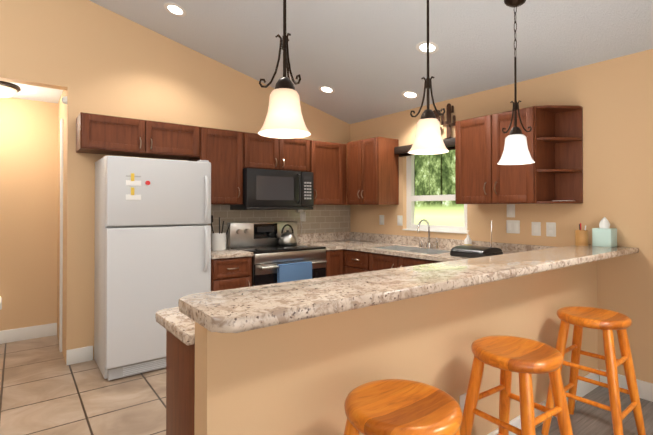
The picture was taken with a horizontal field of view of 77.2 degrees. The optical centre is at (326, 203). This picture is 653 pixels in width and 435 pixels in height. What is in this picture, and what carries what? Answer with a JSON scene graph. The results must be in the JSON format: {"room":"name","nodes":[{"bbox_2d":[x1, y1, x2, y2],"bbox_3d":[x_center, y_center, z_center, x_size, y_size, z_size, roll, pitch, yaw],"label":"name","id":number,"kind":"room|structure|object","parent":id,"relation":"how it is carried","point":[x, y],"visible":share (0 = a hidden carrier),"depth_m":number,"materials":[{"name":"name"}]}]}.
{"room":"kitchen","nodes":[
{"label":"kitchen","id":0,"kind":"room"},
{"bbox_2d":[0,97,57,330],"bbox_3d":[-4.233,0.107,3.285,3.720,2.500,0.120,0,-1,-37],"label":"wall","id":1,"kind":"structure","parent":0,"point":[28,199],"depth_m":4.13,"materials":[{"name":"brown paint"}]},
{"bbox_2d":[0,323,56,343],"bbox_3d":[-4.244,1.294,3.182,3.590,0.125,0.016,0,-1,-37],"label":"baseboard","id":2,"kind":"structure","parent":1,"relation":"attached to","point":[32,332],"depth_m":4.11,"materials":[{"name":"white wood"}]},
{"bbox_2d":[9,82,62,102],"bbox_3d":[-3.958,-1.106,2.932,3.720,0.080,1.030,0,-1,-37],"label":"ceiling","id":3,"kind":"structure","parent":0,"point":[38,93],"depth_m":3.91,"materials":[{"name":"white paint"}]},
{"bbox_2d":[0,81,20,97],"bbox_3d":[-2.930,-0.997,3.627,0.350,0.125,0.350,0,-1,-37],"label":"light","id":4,"kind":"object","parent":3,"relation":"attached to","point":[7,89],"visible":1,"depth_m":3.60,"materials":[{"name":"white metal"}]},
{"bbox_2d":[57,90,65,358],"bbox_3d":[-2.491,0.113,3.957,0.130,2.500,0.910,0,-1,-37],"label":"wall","id":5,"kind":"structure","parent":0,"point":[61,110],"depth_m":3.76,"materials":[{"name":"brown paint"}]},
{"bbox_2d":[62,96,66,103],"bbox_3d":[-2.248,-0.891,3.504,0.037,0.070,0.070,0,-1,-37],"label":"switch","id":6,"kind":"object","parent":5,"relation":"attached to","point":[64,99],"visible":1,"depth_m":3.49,"materials":[{"name":"white plastic"}]},
{"bbox_2d":[0,335,165,434],"bbox_3d":[-0.499,1.363,0.933,6.850,0.050,8.360,0,-1,-37],"label":"floor","id":7,"kind":"structure","parent":0,"point":[45,389],"depth_m":2.87,"materials":[{"name":"beige tile"}]},
{"bbox_2d":[94,156,210,380],"bbox_3d":[-1.497,0.489,3.543,0.816,1.740,0.664,0,-1,-37],"label":"fridge","id":8,"kind":"object","parent":7,"relation":"on","point":[152,238],"visible":0.92,"depth_m":3.27,"materials":[{"name":"white metal"}]},
{"bbox_2d":[166,330,194,434],"bbox_3d":[-0.127,0.907,1.785,1.026,0.876,0.335,0,-1,-37],"label":"base cabinet","id":9,"kind":"object","parent":7,"relation":"on","point":[180,379],"depth_m":1.41,"materials":[{"name":"brown wood"}]},
{"bbox_2d":[211,256,251,290],"bbox_3d":[-1.022,0.925,3.923,0.390,0.875,0.659,0,-1,-37],"label":"base cabinet","id":10,"kind":"object","parent":7,"relation":"on","point":[230,273],"visible":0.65,"depth_m":3.68,"materials":[{"name":"brown wood"}]},
{"bbox_2d":[211,247,253,258],"bbox_3d":[-1.027,0.418,3.935,0.395,0.135,0.643,0,-1,-37],"label":"countertop","id":11,"kind":"structure","parent":10,"relation":"on","point":[229,252],"depth_m":3.73,"materials":[{"name":"stone"}]},
{"bbox_2d":[211,215,230,250],"bbox_3d":[-1.050,0.281,4.011,0.215,0.340,0.140,0,-1,-37],"label":"crock","id":12,"kind":"object","parent":11,"relation":"on","point":[218,241],"visible":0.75,"depth_m":3.96,"materials":[{"name":"white ceramic"}]},
{"bbox_2d":[227,221,326,285],"bbox_3d":[-0.503,0.770,4.266,0.830,1.150,0.707,0,-1,-37],"label":"stove","id":13,"kind":"object","parent":7,"relation":"on","point":[273,261],"visible":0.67,"depth_m":4.17,"materials":[{"name":"silver metal"}]},
{"bbox_2d":[276,224,295,245],"bbox_3d":[-0.448,0.336,4.491,0.239,0.229,0.194,0,-1,-37],"label":"kettle","id":14,"kind":"object","parent":13,"relation":"on","point":[287,238],"visible":1,"depth_m":4.44,"materials":[{"name":"silver metal"}]},
{"bbox_2d":[326,249,343,276],"bbox_3d":[-0.098,0.931,4.642,0.250,0.875,0.626,0,-1,-37],"label":"base cabinet","id":15,"kind":"object","parent":7,"relation":"on","point":[335,263],"visible":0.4,"depth_m":4.40,"materials":[{"name":"brown wood"}]},
{"bbox_2d":[297,234,330,249],"bbox_3d":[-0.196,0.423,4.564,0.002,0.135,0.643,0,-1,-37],"label":"countertop","id":16,"kind":"structure","parent":15,"relation":"on","point":[325,241],"depth_m":4.88,"materials":[{"name":"stone"}]},
{"bbox_2d":[343,249,406,273],"bbox_3d":[0.536,0.930,4.529,0.615,0.876,0.330,0,-1,-37],"label":"base cabinet","id":17,"kind":"object","parent":7,"relation":"on","point":[357,261],"depth_m":4.21,"materials":[{"name":"brown wood"}]},
{"bbox_2d":[363,265,414,271],"bbox_3d":[0.874,1.019,4.082,0.615,0.690,0.840,0,-1,-37],"label":"base cabinet","id":18,"kind":"object","parent":7,"relation":"on","point":[377,267],"depth_m":4.00,"materials":[{"name":"brown wood"}]},
{"bbox_2d":[423,259,440,263],"bbox_3d":[1.310,0.922,3.507,0.615,0.876,0.652,0,-1,-37],"label":"base cabinet","id":19,"kind":"object","parent":7,"relation":"on","point":[425,261],"depth_m":3.56,"materials":[{"name":"brown wood"}]},
{"bbox_2d":[155,244,555,345],"bbox_3d":[0.630,0.405,2.410,3.033,0.135,0.410,0,-1,-37],"label":"countertop","id":20,"kind":"structure","parent":19,"relation":"on","point":[174,321],"depth_m":1.64,"materials":[{"name":"stone"}]},
{"bbox_2d":[311,232,511,255],"bbox_3d":[0.744,0.509,4.222,0.663,0.312,2.323,0,-1,-37],"label":"countertop","id":21,"kind":"structure","parent":19,"relation":"on","point":[396,245],"depth_m":4.47,"materials":[{"name":"stone"}]},
{"bbox_2d":[417,219,438,248],"bbox_3d":[1.004,0.304,4.181,0.206,0.296,0.263,0,-1,-37],"label":"faucet","id":22,"kind":"object","parent":21,"relation":"on","point":[429,244],"visible":1,"depth_m":4.21,"materials":[{"name":"silver metal"}]},
{"bbox_2d":[464,230,471,245],"bbox_3d":[1.336,0.349,3.860,0.068,0.200,0.066,0,-1,-37],"label":"soap bottle","id":23,"kind":"object","parent":21,"relation":"on","point":[467,240],"visible":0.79,"depth_m":3.84,"materials":[{"name":"white plastic"}]},
{"bbox_2d":[450,245,502,257],"bbox_3d":[1.278,0.404,3.490,0.300,0.085,0.320,0,-1,-37],"label":"grill","id":24,"kind":"object","parent":21,"relation":"on","point":[468,251],"visible":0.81,"depth_m":3.40,"materials":[{"name":"black metal"}]},
{"bbox_2d":[490,221,491,246],"bbox_3d":[1.460,0.297,3.615,0.140,0.300,0.140,0,-1,-37],"label":"towel holder","id":25,"kind":"object","parent":21,"relation":"on","point":[491,235],"visible":0.42,"depth_m":3.61,"materials":[{"name":"silver metal"}]},
{"bbox_2d":[0,0,349,361],"bbox_3d":[-2.411,-0.792,3.379,6.730,4.300,0.120,0,-1,-37],"label":"wall","id":26,"kind":"structure","parent":0,"point":[88,56],"depth_m":3.60,"materials":[{"name":"brown paint"}]},
{"bbox_2d":[76,112,199,159],"bbox_3d":[-1.650,-0.582,3.639,0.960,0.285,0.374,0,-1,-37],"label":"upper cabinet","id":27,"kind":"object","parent":26,"relation":"attached to","point":[106,134],"visible":1,"depth_m":3.49,"materials":[{"name":"brown wood"}]},
{"bbox_2d":[188,127,242,204],"bbox_3d":[-1.092,-0.359,4.060,0.435,0.725,0.374,0,-1,-37],"label":"upper cabinet","id":28,"kind":"object","parent":26,"relation":"attached to","point":[221,151],"visible":0.79,"depth_m":3.96,"materials":[{"name":"brown wood"}]},
{"bbox_2d":[243,132,309,171],"bbox_3d":[-0.594,-0.537,4.438,0.806,0.363,0.374,0,-1,-37],"label":"upper cabinet","id":29,"kind":"object","parent":26,"relation":"attached to","point":[264,152],"visible":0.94,"depth_m":4.29,"materials":[{"name":"brown wood"}]},
{"bbox_2d":[230,168,313,209],"bbox_3d":[-0.566,-0.145,4.398,0.804,0.413,0.449,0,-1,-37],"label":"microwave","id":30,"kind":"object","parent":29,"relation":"attached to","point":[266,189],"visible":1,"depth_m":4.22,"materials":[{"name":"black plastic"}]},
{"bbox_2d":[208,205,349,246],"bbox_3d":[-0.535,0.260,4.710,2.115,0.499,0.008,0,-1,-37],"label":"tile backsplash","id":31,"kind":"structure","parent":26,"relation":"attached to","point":[326,218],"depth_m":4.86,"materials":[{"name":"beige tile"}]},
{"bbox_2d":[297,210,303,233],"bbox_3d":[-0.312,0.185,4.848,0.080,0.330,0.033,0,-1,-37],"label":"outlet","id":32,"kind":"object","parent":31,"relation":"attached to","point":[300,217],"visible":0.54,"depth_m":4.85,"materials":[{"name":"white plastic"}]},
{"bbox_2d":[300,212,305,220],"bbox_3d":[-0.281,0.150,4.889,0.075,0.115,0.008,0,-1,-37],"label":"electrical outlet","id":33,"kind":"object","parent":31,"relation":"attached to","point":[303,216],"visible":0.92,"depth_m":4.89,"materials":[{"name":"white plastic"}]},
{"bbox_2d":[309,140,346,204],"bbox_3d":[-0.055,-0.352,4.845,0.538,0.725,0.374,0,-1,-37],"label":"upper cabinet","id":34,"kind":"object","parent":26,"relation":"attached to","point":[328,164],"visible":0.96,"depth_m":4.73,"materials":[{"name":"brown wood"}]},
{"bbox_2d":[89,0,652,123],"bbox_3d":[-0.164,-1.934,0.418,6.970,1.753,7.330,0,-1,-37],"label":"ceiling","id":35,"kind":"structure","parent":0,"point":[365,59],"depth_m":3.35,"materials":[{"name":"white paint"}]},
{"bbox_2d":[164,3,185,16],"bbox_3d":[-1.278,-1.639,3.453,0.180,0.047,0.184,0,-1,-37],"label":"recessed light","id":36,"kind":"object","parent":35,"relation":"in","point":[175,9],"visible":1,"depth_m":3.45,"materials":[{"name":"white"}]},
{"bbox_2d":[258,0,310,137],"bbox_3d":[-0.160,-1.002,1.567,0.201,1.469,0.201,0,-1,-37],"label":"pendant light","id":37,"kind":"object","parent":35,"relation":"hanging from","point":[284,118],"visible":1,"depth_m":1.52,"materials":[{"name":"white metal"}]},
{"bbox_2d":[318,86,334,93],"bbox_3d":[0.002,-1.242,4.444,0.180,0.047,0.184,0,-1,-37],"label":"recessed light","id":38,"kind":"object","parent":35,"relation":"in","point":[327,89],"visible":1,"depth_m":4.44,"materials":[{"name":"white"}]},
{"bbox_2d":[401,91,418,98],"bbox_3d":[0.859,-1.117,4.188,0.180,0.047,0.184,0,-1,-37],"label":"recessed light","id":39,"kind":"object","parent":35,"relation":"in","point":[411,94],"visible":1,"depth_m":4.18,"materials":[{"name":"white"}]},
{"bbox_2d":[416,41,438,53],"bbox_3d":[0.815,-1.262,3.303,0.180,0.047,0.184,0,-1,-37],"label":"recessed light","id":40,"kind":"object","parent":35,"relation":"in","point":[421,47],"visible":0.9,"depth_m":3.30,"materials":[{"name":"white"}]},
{"bbox_2d":[408,0,448,154],"bbox_3d":[0.515,-0.896,2.077,0.201,1.266,0.201,0,-1,-37],"label":"pendant light","id":41,"kind":"object","parent":35,"relation":"hanging from","point":[428,139],"visible":1,"depth_m":2.04,"materials":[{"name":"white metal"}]},
{"bbox_2d":[497,0,534,164],"bbox_3d":[1.199,-0.789,2.593,0.218,1.060,0.218,0,-1,-37],"label":"pendant light","id":42,"kind":"object","parent":35,"relation":"hanging from","point":[516,151],"visible":1,"depth_m":2.57,"materials":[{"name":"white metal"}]},
{"bbox_2d":[194,261,597,434],"bbox_3d":[0.800,0.843,2.203,3.010,1.010,0.110,0,-1,-37],"label":"wall","id":43,"kind":"structure","parent":0,"point":[304,377],"depth_m":1.67,"materials":[{"name":"brown paint"}]},
{"bbox_2d":[178,244,638,332],"bbox_3d":[0.855,0.316,2.076,3.078,0.038,0.355,0,-1,-37],"label":"bar","id":44,"kind":"object","parent":43,"relation":"on","point":[238,310],"visible":1,"depth_m":1.43,"materials":[{"name":"stone"}]},
{"bbox_2d":[575,223,588,245],"bbox_3d":[1.874,0.224,3.002,0.084,0.165,0.084,0,-1,-37],"label":"pencil cup","id":45,"kind":"object","parent":44,"relation":"on","point":[581,238],"visible":1,"depth_m":2.97,"materials":[{"name":"brown wood"}]},
{"bbox_2d":[592,217,616,246],"bbox_3d":[2.010,0.199,2.954,0.120,0.215,0.120,0,-1,-37],"label":"tissue box","id":46,"kind":"object","parent":44,"relation":"on","point":[604,234],"visible":1,"depth_m":2.92,"materials":[{"name":"teal cardboard"}]},
{"bbox_2d":[459,393,466,415],"bbox_3d":[0.689,1.007,2.042,0.075,0.115,0.008,0,-1,-37],"label":"outlet","id":47,"kind":"object","parent":43,"relation":"attached to","point":[462,397],"visible":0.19,"depth_m":2.03,"materials":[{"name":"white plastic"}]},
{"bbox_2d":[487,369,600,434],"bbox_3d":[0.817,1.286,2.130,2.985,0.125,0.020,0,-1,-37],"label":"baseboard","id":48,"kind":"structure","parent":43,"relation":"attached to","point":[583,388],"depth_m":2.82,"materials":[{"name":"white wood"}]},
{"bbox_2d":[350,49,652,382],"bbox_3d":[2.495,0.051,2.563,0.120,2.600,7.330,0,-1,-37],"label":"wall","id":49,"kind":"structure","parent":0,"point":[613,98],"depth_m":3.06,"materials":[{"name":"brown paint"}]},
{"bbox_2d":[347,137,398,204],"bbox_3d":[0.515,-0.363,4.770,0.374,0.745,0.534,0,-1,-37],"label":"upper cabinet","id":50,"kind":"object","parent":49,"relation":"attached to","point":[372,171],"visible":1,"depth_m":4.61,"materials":[{"name":"brown wood"}]},
{"bbox_2d":[379,215,383,224],"bbox_3d":[0.660,0.190,4.879,0.008,0.115,0.075,0,-1,-37],"label":"electrical outlet plate","id":51,"kind":"object","parent":49,"relation":"attached to","point":[381,219],"visible":1,"depth_m":4.88,"materials":[{"name":"white plastic"}]},
{"bbox_2d":[397,215,402,225],"bbox_3d":[0.834,0.189,4.648,0.009,0.115,0.075,0,-1,-37],"label":"switch plate","id":52,"kind":"object","parent":49,"relation":"attached to","point":[399,220],"visible":1,"depth_m":4.65,"materials":[{"name":"white plastic"}]},
{"bbox_2d":[394,138,454,156],"bbox_3d":[1.075,-0.529,4.265,0.093,0.228,0.910,0,-1,-37],"label":"blind","id":53,"kind":"object","parent":49,"relation":"attached to","point":[402,151],"visible":0.33,"depth_m":4.45,"materials":[{"name":"brown wood"}]},
{"bbox_2d":[402,155,466,233],"bbox_3d":[1.153,-0.171,4.321,0.122,0.926,0.830,0,-1,-37],"label":"window","id":54,"kind":"structure","parent":49,"relation":"in","point":[411,198],"depth_m":4.54,"materials":[{"name":"white wood"}]},
{"bbox_2d":[433,103,454,138],"bbox_3d":[1.167,-0.829,4.201,0.006,0.367,0.367,0,-1,-37],"label":"wall art","id":55,"kind":"object","parent":49,"relation":"attached to","point":[449,109],"visible":0.54,"depth_m":4.12,"materials":[{"name":"brown metal"}]},
{"bbox_2d":[455,106,554,203],"bbox_3d":[1.489,-0.374,3.483,0.374,0.745,0.715,0,-1,-37],"label":"upper cabinet","id":56,"kind":"object","parent":49,"relation":"attached to","point":[482,176],"visible":1,"depth_m":3.33,"materials":[{"name":"brown wood"}]},
{"bbox_2d":[507,204,514,216],"bbox_3d":[1.625,0.060,3.604,0.009,0.115,0.075,0,-1,-37],"label":"switch plate","id":57,"kind":"object","parent":49,"relation":"attached to","point":[510,210],"visible":1,"depth_m":3.60,"materials":[{"name":"white plastic"}]},
{"bbox_2d":[506,220,519,233],"bbox_3d":[1.637,0.200,3.587,0.009,0.115,0.120,0,-1,-37],"label":"switch plate","id":58,"kind":"object","parent":49,"relation":"attached to","point":[512,226],"visible":1,"depth_m":3.58,"materials":[{"name":"white plastic"}]},
{"bbox_2d":[532,222,540,235],"bbox_3d":[1.757,0.208,3.427,0.009,0.115,0.075,0,-1,-37],"label":"switch plate","id":59,"kind":"object","parent":49,"relation":"attached to","point":[536,228],"visible":1,"depth_m":3.42,"materials":[{"name":"white plastic"}]},
{"bbox_2d":[546,222,555,236],"bbox_3d":[1.830,0.208,3.332,0.008,0.115,0.075,0,-1,-37],"label":"electrical outlet plate","id":60,"kind":"object","parent":49,"relation":"attached to","point":[551,229],"visible":1,"depth_m":3.33,"materials":[{"name":"white plastic"}]},
{"bbox_2d":[537,105,582,203],"bbox_3d":[1.791,-0.377,3.135,0.312,0.745,0.200,0,-1,-37],"label":"shelf","id":61,"kind":"object","parent":49,"relation":"attached to","point":[567,141],"visible":1,"depth_m":3.19,"materials":[{"name":"brown wood"}]},
{"bbox_2d":[601,369,652,401],"bbox_3d":[3.338,1.279,1.323,0.020,0.125,4.350,0,-1,-37],"label":"baseboard","id":62,"kind":"structure","parent":49,"relation":"attached to","point":[645,389],"depth_m":2.84,"materials":[{"name":"white wood"}]},
{"bbox_2d":[535,386,652,434],"bbox_3d":[2.146,1.332,0.420,3.010,0.004,4.350,0,-1,-37],"label":"floor","id":63,"kind":"structure","parent":0,"point":[586,419],"depth_m":2.57,"materials":[{"name":"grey wood"}]},
{"bbox_2d":[344,379,462,434],"bbox_3d":[0.239,0.985,1.294,0.415,0.719,0.416,0,-1,-41],"label":"stool","id":64,"kind":"object","parent":63,"relation":"on","point":[393,407],"visible":1,"depth_m":1.26,"materials":[{"name":"brown wood"}]},
{"bbox_2d":[460,336,572,434],"bbox_3d":[0.829,0.989,1.791,0.415,0.719,0.416,0,-1,-34],"label":"stool","id":65,"kind":"object","parent":63,"relation":"on","point":[524,358],"visible":1,"depth_m":1.74,"materials":[{"name":"brown wood"}]},
{"bbox_2d":[541,306,645,434],"bbox_3d":[1.545,0.993,2.370,0.428,0.719,0.429,0,-1,-37],"label":"stool","id":66,"kind":"object","parent":63,"relation":"on","point":[605,321],"visible":0.98,"depth_m":2.33,"materials":[{"name":"brown wood"}]},
{"label":"outside","id":67,"kind":"structure","parent":0,"visible":0},
{"bbox_2d":[414,150,463,225],"bbox_3d":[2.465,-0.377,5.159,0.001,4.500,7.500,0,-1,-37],"label":"view","id":68,"kind":"structure","parent":67,"point":[434,174],"depth_m":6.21,"materials":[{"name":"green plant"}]}
]}

